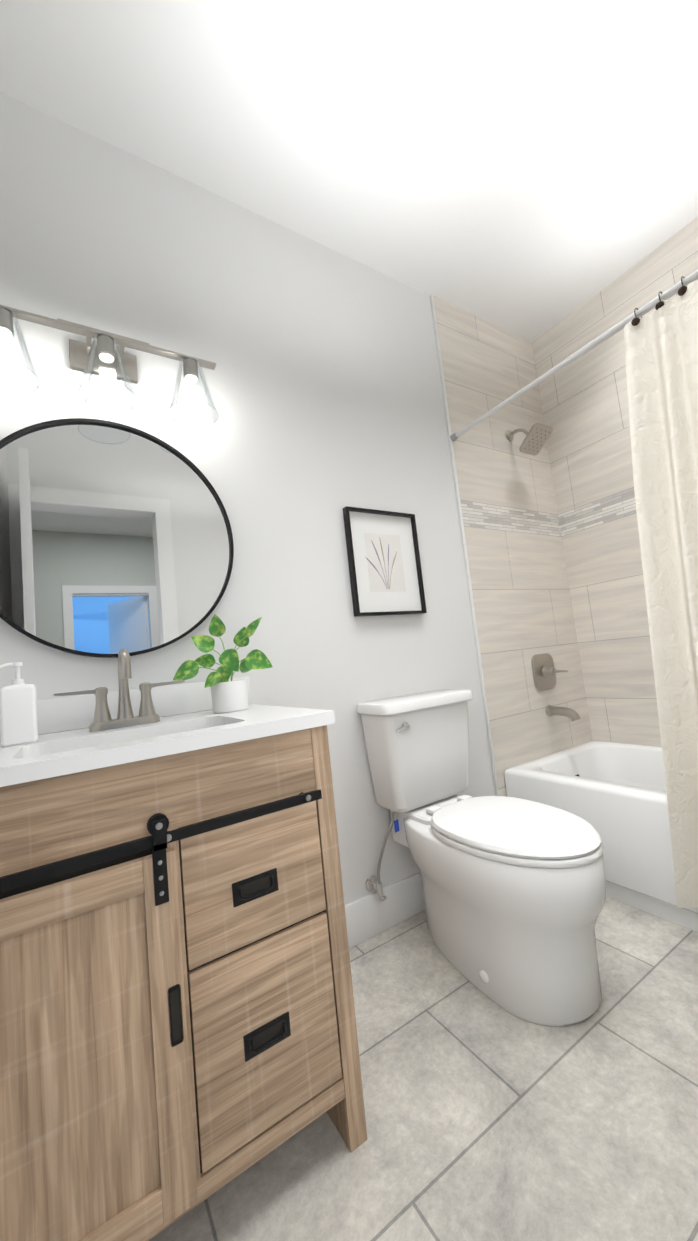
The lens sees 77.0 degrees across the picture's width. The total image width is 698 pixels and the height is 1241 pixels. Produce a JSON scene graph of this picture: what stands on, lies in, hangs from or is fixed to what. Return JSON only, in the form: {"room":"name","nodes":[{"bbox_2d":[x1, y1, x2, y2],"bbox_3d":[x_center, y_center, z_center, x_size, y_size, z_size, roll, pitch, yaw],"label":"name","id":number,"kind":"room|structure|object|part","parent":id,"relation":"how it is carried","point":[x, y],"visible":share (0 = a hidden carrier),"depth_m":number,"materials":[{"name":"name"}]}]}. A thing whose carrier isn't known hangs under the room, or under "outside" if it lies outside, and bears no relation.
{"room":"bathroom","nodes":[
{"label":"bathroom","id":0,"kind":"room"},
{"bbox_2d":[0,92,495,904],"bbox_3d":[0.082,-0.240,1.846,2.892,2.740,0.115,-3,-6,-32],"label":"wall","id":1,"kind":"structure","parent":0,"point":[324,382],"depth_m":1.59,"materials":[{"name":"white paint"}]},
{"bbox_2d":[0,305,218,427],"bbox_3d":[-0.692,-0.735,1.256,0.612,0.234,0.193,-3,-6,-32],"label":"sconce","id":2,"kind":"object","parent":1,"relation":"attached to","point":[104,357],"visible":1,"depth_m":1.27,"materials":[{"name":"silver metal"}]},
{"bbox_3d":[-0.874,-0.700,1.110,0.144,0.171,0.144,-3,-6,-32],"label":"glass","id":3,"kind":"part","parent":2,"relation":"part of","materials":[{"name":"glass"}]},
{"bbox_3d":[-0.754,-0.820,1.270,0.012,0.036,0.012,-3,-6,-32],"label":"post","id":4,"kind":"part","parent":2,"relation":"part of","materials":[{"name":"silver metal"}]},
{"bbox_3d":[-0.744,-0.786,1.336,0.180,0.086,0.018,-3,-6,-32],"label":"plate","id":5,"kind":"part","parent":2,"relation":"part of","materials":[{"name":"silver metal"}]},
{"bbox_3d":[-0.739,-0.787,1.327,0.150,0.062,0.002,-3,-6,-32],"label":"plate","id":6,"kind":"part","parent":2,"relation":"part of","materials":[{"name":"silver metal"}]},
{"bbox_3d":[-0.679,-0.708,1.233,0.144,0.171,0.144,-3,-6,-32],"label":"glass","id":7,"kind":"part","parent":2,"relation":"part of","materials":[{"name":"glass"}]},
{"bbox_3d":[-0.485,-0.717,1.356,0.144,0.171,0.144,-3,-6,-32],"label":"glass","id":8,"kind":"part","parent":2,"relation":"part of","materials":[{"name":"glass"}]},
{"bbox_2d":[0,418,233,657],"bbox_3d":[-0.686,-0.243,1.279,0.700,0.700,0.027,-3,-6,-32],"label":"round mirror","id":9,"kind":"object","parent":1,"relation":"attached to","point":[115,538],"visible":1,"depth_m":1.26,"materials":[{"name":"black metal"}]},
{"bbox_2d":[0,676,251,748],"bbox_3d":[-0.640,0.242,1.236,0.746,0.088,0.019,-3,-6,-32],"label":"backsplash","id":10,"kind":"structure","parent":1,"relation":"attached to","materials":[{"name":"white stone"}]},
{"bbox_2d":[345,871,424,948],"bbox_3d":[0.218,1.042,1.651,1.104,0.135,0.014,-3,-6,-32],"label":"baseboard","id":11,"kind":"structure","parent":1,"relation":"attached to","point":[369,916],"depth_m":1.58,"materials":[{"name":"white paint"}]},
{"bbox_2d":[343,506,426,616],"bbox_3d":[0.152,-0.238,1.802,0.350,0.432,0.028,-3,-6,-32],"label":"picture frame","id":12,"kind":"object","parent":1,"relation":"attached to","point":[384,563],"visible":1,"depth_m":1.80,"materials":[{"name":"black metal"}]},
{"bbox_3d":[0.110,-0.192,1.772,0.091,0.131,0.006,-3,-6,-32],"label":"stem","id":13,"kind":"part","parent":12,"relation":"part of","materials":[{"name":"purple"}]},
{"bbox_3d":[0.124,-0.227,1.786,0.055,0.200,0.006,-3,-6,-32],"label":"stem","id":14,"kind":"part","parent":12,"relation":"part of","materials":[{"name":"purple"}]},
{"bbox_3d":[0.143,-0.236,1.799,0.018,0.215,0.006,-3,-6,-32],"label":"stem","id":15,"kind":"part","parent":12,"relation":"part of","materials":[{"name":"beige paper"}]},
{"bbox_2d":[364,532,406,591],"bbox_3d":[0.151,-0.237,1.805,0.180,0.242,0.001,-3,-6,-32],"label":"art","id":16,"kind":"object","parent":12,"relation":"attached to","point":[384,553],"depth_m":1.80,"materials":[{"name":"paper"}]},
{"bbox_3d":[0.165,-0.224,1.811,0.026,0.190,0.006,-3,-6,-32],"label":"stem","id":17,"kind":"part","parent":12,"relation":"part of","materials":[{"name":"purple"}]},
{"bbox_3d":[0.185,-0.210,1.821,0.061,0.160,0.006,-3,-6,-32],"label":"stem","id":18,"kind":"part","parent":12,"relation":"part of","materials":[{"name":"beige paper"}]},
{"bbox_2d":[430,295,498,795],"bbox_3d":[0.556,-0.269,2.071,0.014,2.740,0.012,-3,-6,-32],"label":"trim","id":19,"kind":"structure","parent":1,"relation":"attached to","point":[465,556],"depth_m":2.07,"materials":[{"name":"white paint"}]},
{"bbox_2d":[433,296,591,796],"bbox_3d":[0.895,-0.285,2.286,0.795,2.740,0.010,-3,-6,-32],"label":"wall tile","id":20,"kind":"structure","parent":1,"relation":"attached to","point":[520,584],"depth_m":2.26,"materials":[{"name":"beige tile"}]},
{"bbox_2d":[450,432,458,440],"bbox_3d":[0.510,-0.886,2.116,0.034,0.034,0.030,-3,-6,-32],"label":"cap","id":21,"kind":"object","parent":20,"relation":"attached to","point":[453,437],"visible":0.85,"depth_m":2.11,"materials":[{"name":"grey metal"}]},
{"bbox_2d":[456,360,566,436],"bbox_3d":[0.667,-0.926,1.865,0.021,0.021,0.590,-3,-6,-32],"label":"rail","id":22,"kind":"object","parent":21,"relation":"attached to","point":[543,377],"visible":0.92,"depth_m":1.82,"materials":[{"name":"white metal"}]},
{"bbox_2d":[506,423,552,455],"bbox_3d":[0.929,-0.956,2.283,0.150,0.178,0.209,-3,-6,-32],"label":"shower head","id":23,"kind":"object","parent":20,"relation":"attached to","point":[536,438],"visible":1,"depth_m":2.24},
{"bbox_3d":[0.901,-0.991,2.323,0.017,0.058,0.103,-3,-6,-32],"label":"arm","id":24,"kind":"part","parent":23,"relation":"part of"},
{"bbox_2d":[531,653,567,690],"bbox_3d":[1.026,0.259,2.234,0.194,0.184,0.069,-3,-6,-32],"label":"tub valve","id":25,"kind":"object","parent":20,"relation":"attached to","point":[544,670],"visible":1,"depth_m":2.23,"materials":[{"name":"silver metal"}]},
{"bbox_3d":[1.074,0.257,2.239,0.108,0.024,0.027,-3,-6,-32],"label":"lever","id":26,"kind":"part","parent":25,"relation":"part of","materials":[{"name":"silver metal"}]},
{"bbox_2d":[546,705,580,721],"bbox_3d":[1.063,0.459,2.172,0.056,0.076,0.159,-3,-6,-32],"label":"tub spout","id":27,"kind":"object","parent":20,"relation":"attached to","point":[571,714],"visible":1,"depth_m":2.16,"materials":[{"name":"silver metal"}]},
{"bbox_2d":[0,0,697,342],"bbox_3d":[0.368,-1.737,1.284,2.892,0.060,1.760,-3,-6,-32],"label":"ceiling","id":28,"kind":"structure","parent":0,"point":[527,170],"depth_m":1.45,"materials":[{"name":"white paint"}]},
{"bbox_2d":[149,897,697,1240],"bbox_3d":[0.659,1.036,1.026,2.892,0.060,1.760,-3,-6,-32],"label":"floor","id":29,"kind":"structure","parent":0,"point":[487,1118],"depth_m":0.90,"materials":[{"name":"tile"}]},
{"bbox_2d":[0,649,367,1240],"bbox_3d":[-0.452,0.582,0.962,0.746,1.060,0.586,-3,-6,-32],"label":"bathroom vanity","id":30,"kind":"object","parent":29,"relation":"on","point":[178,1034],"visible":1,"depth_m":0.75,"materials":[{"name":"brown wood"}]},
{"bbox_3d":[-0.438,0.433,0.684,0.214,0.052,0.016,-3,-6,-32],"label":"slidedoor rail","id":31,"kind":"part","parent":30,"relation":"part of","materials":[{"name":"brown wood"}]},
{"bbox_3d":[-0.415,0.681,0.665,0.218,0.451,0.007,-3,-6,-32],"label":"slidedoor panel","id":32,"kind":"part","parent":30,"relation":"part of","materials":[{"name":"brown wood"}]},
{"bbox_3d":[-0.386,0.927,0.638,0.214,0.052,0.016,-3,-6,-32],"label":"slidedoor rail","id":33,"kind":"part","parent":30,"relation":"part of","materials":[{"name":"brown wood"}]},
{"bbox_3d":[-0.350,0.310,0.783,0.638,0.133,0.014,-3,-6,-32],"label":"rail","id":34,"kind":"part","parent":30,"relation":"part of","materials":[{"name":"brown wood"}]},
{"bbox_3d":[-0.323,0.373,0.748,0.626,0.018,0.006,-3,-6,-32],"label":"track rail","id":35,"kind":"part","parent":30,"relation":"part of","materials":[{"name":"black metal"}]},
{"bbox_2d":[0,703,335,817],"bbox_3d":[-0.493,0.265,1.004,0.746,0.028,0.557,-3,-6,-32],"label":"countertop","id":36,"kind":"structure","parent":30,"relation":"on","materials":[{"name":"white stone"}]},
{"bbox_2d":[0,662,37,746],"bbox_3d":[-0.726,0.181,0.963,0.067,0.178,0.036,-3,-6,-32],"label":"soap dispenser","id":37,"kind":"object","parent":36,"relation":"on","point":[18,714],"visible":1,"depth_m":0.95,"materials":[{"name":"white plastic"}]},
{"bbox_2d":[53,649,185,731],"bbox_3d":[-0.557,0.168,1.092,0.298,0.193,0.130,-3,-6,-32],"label":"faucet","id":38,"kind":"object","parent":36,"relation":"on","point":[147,720],"depth_m":1.09,"materials":[{"name":"silver metal"}]},
{"bbox_2d":[173,614,271,712],"bbox_3d":[-0.359,0.116,1.234,0.241,0.280,0.156,-3,-6,-32],"label":"potted plant","id":39,"kind":"object","parent":36,"relation":"on","point":[227,695],"visible":1,"depth_m":1.23,"materials":[{"name":"green plant"}]},
{"bbox_3d":[-0.387,0.157,1.237,0.069,0.063,0.022,-3,-6,-32],"label":"stem","id":40,"kind":"part","parent":39,"relation":"part of","materials":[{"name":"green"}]},
{"bbox_3d":[-0.369,0.132,1.253,0.033,0.110,0.020,-3,-6,-32],"label":"stem","id":41,"kind":"part","parent":39,"relation":"part of","materials":[{"name":"green plant"}]},
{"bbox_3d":[-0.371,0.153,1.268,0.025,0.072,0.042,-3,-6,-32],"label":"stem","id":42,"kind":"part","parent":39,"relation":"part of","materials":[{"name":"green plant"}]},
{"bbox_3d":[-0.360,0.113,1.261,0.014,0.146,0.018,-3,-6,-32],"label":"stem","id":43,"kind":"part","parent":39,"relation":"part of","materials":[{"name":"green plant"}]},
{"bbox_3d":[-0.350,0.167,1.226,0.029,0.033,0.024,-3,-6,-32],"label":"stem","id":44,"kind":"part","parent":39,"relation":"part of","materials":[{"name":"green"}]},
{"bbox_3d":[-0.343,0.136,1.235,0.011,0.094,0.025,-3,-6,-32],"label":"stem","id":45,"kind":"part","parent":39,"relation":"part of","materials":[{"name":"green plant"}]},
{"bbox_3d":[-0.341,0.156,1.231,0.013,0.052,0.028,-3,-6,-32],"label":"stem","id":46,"kind":"part","parent":39,"relation":"part of","materials":[{"name":"green plant"}]},
{"bbox_3d":[-0.338,0.214,1.246,0.100,0.083,0.100,-3,-6,-32],"label":"pot","id":47,"kind":"part","parent":39,"relation":"part of","materials":[{"name":"white ceramic"}]},
{"bbox_3d":[-0.328,0.161,1.273,0.038,0.048,0.014,-3,-6,-32],"label":"stem","id":48,"kind":"part","parent":39,"relation":"part of","materials":[{"name":"green plant"}]},
{"bbox_3d":[-0.329,0.129,1.273,0.040,0.112,0.009,-3,-6,-32],"label":"stem","id":49,"kind":"part","parent":39,"relation":"part of","materials":[{"name":"green plant"}]},
{"bbox_3d":[-0.310,0.143,1.242,0.042,0.074,0.043,-3,-6,-32],"label":"stem","id":50,"kind":"part","parent":39,"relation":"part of","materials":[{"name":"green plant"}]},
{"bbox_3d":[-0.316,0.114,1.263,0.052,0.137,0.021,-3,-6,-32],"label":"stem","id":51,"kind":"part","parent":39,"relation":"part of","materials":[{"name":"green plant"}]},
{"bbox_3d":[-0.282,0.958,0.723,0.638,0.035,0.014,-3,-6,-32],"label":"rail","id":52,"kind":"part","parent":30,"relation":"part of","materials":[{"name":"brown wood"}]},
{"bbox_3d":[-0.289,0.657,0.732,0.020,0.090,0.004,-3,-6,-32],"label":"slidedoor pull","id":53,"kind":"part","parent":30,"relation":"part of","materials":[{"name":"black metal"}]},
{"bbox_3d":[-0.288,0.657,0.731,0.013,0.076,0.001,-3,-6,-32],"label":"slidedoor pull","id":54,"kind":"part","parent":30,"relation":"part of","materials":[{"name":"black metal"}]},
{"bbox_3d":[-0.180,0.492,0.860,0.276,0.238,0.015,-3,-6,-32],"label":"drawer","id":55,"kind":"part","parent":30,"relation":"part of","materials":[{"name":"brown wood"}]},
{"bbox_3d":[-0.180,0.514,0.846,0.090,0.042,0.004,-3,-6,-32],"label":"pull plate","id":56,"kind":"part","parent":30,"relation":"part of","materials":[{"name":"black metal"}]},
{"bbox_2d":[237,873,274,901],"bbox_3d":[-0.179,0.514,0.845,0.072,0.026,0.001,-3,-6,-32],"label":"handle","id":57,"kind":"object","parent":30,"relation":"on","point":[253,887],"depth_m":0.84,"materials":[{"name":"black metal"}]},
{"bbox_3d":[-0.150,0.773,0.834,0.276,0.315,0.015,-3,-6,-32],"label":"drawer","id":58,"kind":"part","parent":30,"relation":"part of","materials":[{"name":"brown wood"}]},
{"bbox_3d":[-0.152,0.777,0.822,0.090,0.042,0.004,-3,-6,-32],"label":"pull plate","id":59,"kind":"part","parent":30,"relation":"part of","materials":[{"name":"black metal"}]},
{"bbox_2d":[248,1018,286,1055],"bbox_3d":[-0.151,0.777,0.820,0.072,0.026,0.001,-3,-6,-32],"label":"handle","id":60,"kind":"object","parent":30,"relation":"on","point":[270,1033],"depth_m":0.82,"materials":[{"name":"black metal"}]},
{"bbox_2d":[357,689,605,1025],"bbox_3d":[0.423,0.655,1.409,0.463,0.814,0.738,-3,-6,-32],"label":"toilet","id":61,"kind":"object","parent":29,"relation":"on","point":[514,890],"visible":1,"depth_m":1.24,"materials":[{"name":"white ceramic"}]},
{"bbox_3d":[0.119,0.972,1.540,0.027,0.028,0.027,-3,-6,-32],"label":"supply handle","id":62,"kind":"part","parent":61,"relation":"part of","materials":[{"name":"silver metal"}]},
{"bbox_3d":[0.182,0.366,1.487,0.057,0.016,0.016,-3,-6,-32],"label":"lever arm","id":63,"kind":"part","parent":61,"relation":"part of"},
{"bbox_3d":[0.270,0.498,1.660,0.410,0.340,0.190,-3,-6,-32],"label":"tank","id":64,"kind":"part","parent":61,"relation":"part of","materials":[{"name":"white ceramic"}]},
{"bbox_3d":[0.255,0.308,1.670,0.440,0.042,0.212,-3,-6,-32],"label":"tank lid","id":65,"kind":"part","parent":61,"relation":"part of","materials":[{"name":"white ceramic"}]},
{"bbox_3d":[0.467,0.855,1.375,0.380,0.404,0.679,-3,-6,-32],"label":"bowl","id":66,"kind":"part","parent":61,"relation":"part of","materials":[{"name":"white ceramic"}]},
{"bbox_3d":[0.489,0.609,1.321,0.378,0.022,0.499,-3,-6,-32],"label":"seat lid","id":67,"kind":"part","parent":61,"relation":"part of","materials":[{"name":"white plastic"}]},
{"bbox_3d":[0.492,0.631,1.319,0.384,0.017,0.506,-3,-6,-32],"label":"seat","id":68,"kind":"part","parent":61,"relation":"part of","materials":[{"name":"white plastic"}]},
{"bbox_2d":[504,740,697,931],"bbox_3d":[1.433,0.766,1.551,0.748,0.412,1.506,-3,-6,-32],"label":"bathtub","id":69,"kind":"object","parent":29,"relation":"on","point":[614,794],"visible":0.75,"depth_m":1.62,"materials":[{"name":"white ceramic"}]},
{"bbox_3d":[1.717,-0.412,1.847,0.115,2.740,1.645,-3,-6,-32],"label":"wall","id":70,"kind":"structure","parent":0,"visible":0},
{"bbox_2d":[532,217,697,745],"bbox_3d":[1.634,-0.402,1.862,0.010,2.740,1.530,-3,-6,-32],"label":"wall tile","id":71,"kind":"structure","parent":70,"relation":"attached to","point":[584,403],"depth_m":2.30,"materials":[{"name":"beige tile"}]},
{"bbox_3d":[1.285,-1.083,0.874,0.034,0.034,0.030,-3,-6,-32],"label":"cap","id":72,"kind":"object","parent":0,"visible":0},
{"bbox_2d":[565,269,697,364],"bbox_3d":[1.047,-1.023,1.255,0.025,0.025,0.900,-3,-6,-32],"label":"rail","id":73,"kind":"object","parent":72,"relation":"attached to","point":[640,312],"visible":1,"depth_m":1.44,"materials":[{"name":"white metal"}]},
{"bbox_3d":[0.941,-0.988,1.427,0.046,0.058,0.003,-3,-6,-32],"label":"curtain hook","id":74,"kind":"object","parent":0,"visible":0},
{"bbox_2d":[631,317,639,325],"bbox_3d":[0.919,-0.959,1.409,0.018,0.024,0.025,-3,-6,-32],"label":"ball","id":75,"kind":"object","parent":74,"relation":"attached to","point":[635,321],"visible":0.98,"depth_m":1.40,"materials":[{"name":"brown metal"}]},
{"bbox_2d":[624,279,697,907],"bbox_3d":[1.147,-0.088,1.112,0.133,1.851,0.803,-3,-6,-32],"label":"shower curtain","id":76,"kind":"object","parent":74,"relation":"hanging from","point":[661,351],"visible":1,"depth_m":1.36,"materials":[{"name":"beige fabric"}]},
{"bbox_3d":[0.977,-0.997,1.368,0.046,0.058,0.003,-3,-6,-32],"label":"curtain hook","id":77,"kind":"object","parent":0,"visible":0},
{"bbox_2d":[655,301,663,309],"bbox_3d":[0.956,-0.968,1.350,0.018,0.024,0.025,-3,-6,-32],"label":"ball","id":78,"kind":"object","parent":77,"relation":"attached to","point":[659,304],"visible":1,"depth_m":1.34,"materials":[{"name":"brown metal"}]},
{"bbox_3d":[1.009,-1.005,1.318,0.046,0.058,0.003,-3,-6,-32],"label":"curtain hook","id":79,"kind":"object","parent":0,"visible":0},
{"bbox_2d":[678,286,686,295],"bbox_3d":[0.987,-0.976,1.300,0.018,0.024,0.025,-3,-6,-32],"label":"ball","id":80,"kind":"object","parent":79,"relation":"attached to","point":[682,290],"visible":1,"depth_m":1.29,"materials":[{"name":"brown metal"}]}
]}

